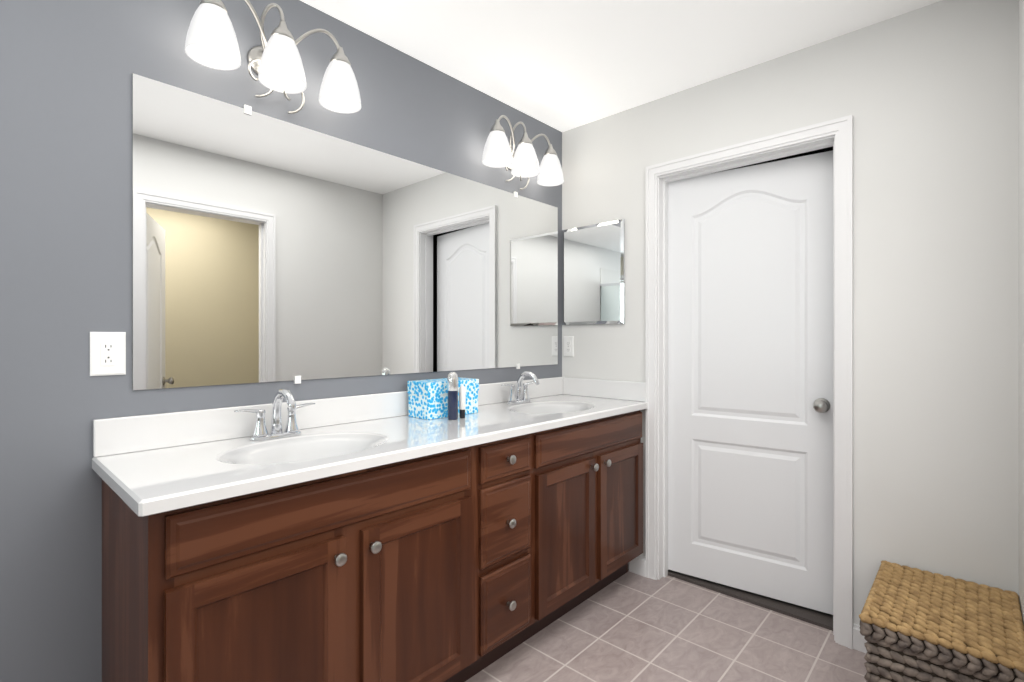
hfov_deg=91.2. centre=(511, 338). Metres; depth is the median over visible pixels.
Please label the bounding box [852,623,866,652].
baseboard
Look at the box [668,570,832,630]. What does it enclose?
door threshold sill
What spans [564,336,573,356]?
electrical outlet plate
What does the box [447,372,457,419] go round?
bottle
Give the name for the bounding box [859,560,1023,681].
basket
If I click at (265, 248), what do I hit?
mirror
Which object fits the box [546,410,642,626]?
base cabinet
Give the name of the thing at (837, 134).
door frame
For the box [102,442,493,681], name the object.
base cabinet
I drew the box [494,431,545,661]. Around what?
base cabinet
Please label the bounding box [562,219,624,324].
medicine cabinet mirror
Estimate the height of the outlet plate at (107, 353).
0.123 m
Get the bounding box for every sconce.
[185,0,360,113]
[482,115,563,189]
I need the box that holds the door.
[668,150,832,614]
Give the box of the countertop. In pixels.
[92,377,646,516]
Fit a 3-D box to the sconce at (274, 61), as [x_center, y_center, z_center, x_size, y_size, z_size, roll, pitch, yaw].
[-0.780,-0.959,1.692,0.181,0.323,0.564,0,0,43]
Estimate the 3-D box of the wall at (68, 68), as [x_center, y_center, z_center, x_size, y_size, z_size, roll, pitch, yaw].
[-1.395,0.042,1.244,0.115,2.557,5.115,0,0,43]
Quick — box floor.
[465,569,866,681]
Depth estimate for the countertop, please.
1.61 m
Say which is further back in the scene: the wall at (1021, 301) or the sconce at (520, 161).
the sconce at (520, 161)
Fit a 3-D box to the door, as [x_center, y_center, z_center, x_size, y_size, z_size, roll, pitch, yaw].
[1.153,0.192,2.446,0.764,2.036,0.174,0,0,43]
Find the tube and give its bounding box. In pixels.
[459,385,465,417]
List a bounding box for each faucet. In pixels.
[234,389,314,440]
[501,371,539,403]
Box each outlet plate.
[90,332,125,375]
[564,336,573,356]
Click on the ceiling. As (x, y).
(562, 65)
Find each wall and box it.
[0,0,561,681]
[562,0,1018,624]
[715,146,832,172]
[1019,0,1023,624]
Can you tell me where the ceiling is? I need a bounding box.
[300,0,941,131]
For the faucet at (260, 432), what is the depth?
1.66 m
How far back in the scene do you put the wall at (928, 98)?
1.90 m
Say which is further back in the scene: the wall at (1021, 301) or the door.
the door
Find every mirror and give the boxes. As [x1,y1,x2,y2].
[132,73,557,389]
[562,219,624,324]
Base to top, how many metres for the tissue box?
0.150 m
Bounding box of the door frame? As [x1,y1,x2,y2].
[646,115,852,648]
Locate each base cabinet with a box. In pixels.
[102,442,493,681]
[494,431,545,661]
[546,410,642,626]
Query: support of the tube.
on the countertop
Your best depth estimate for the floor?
2.03 m
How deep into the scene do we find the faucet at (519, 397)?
2.56 m
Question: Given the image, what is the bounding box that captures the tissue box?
[408,377,478,419]

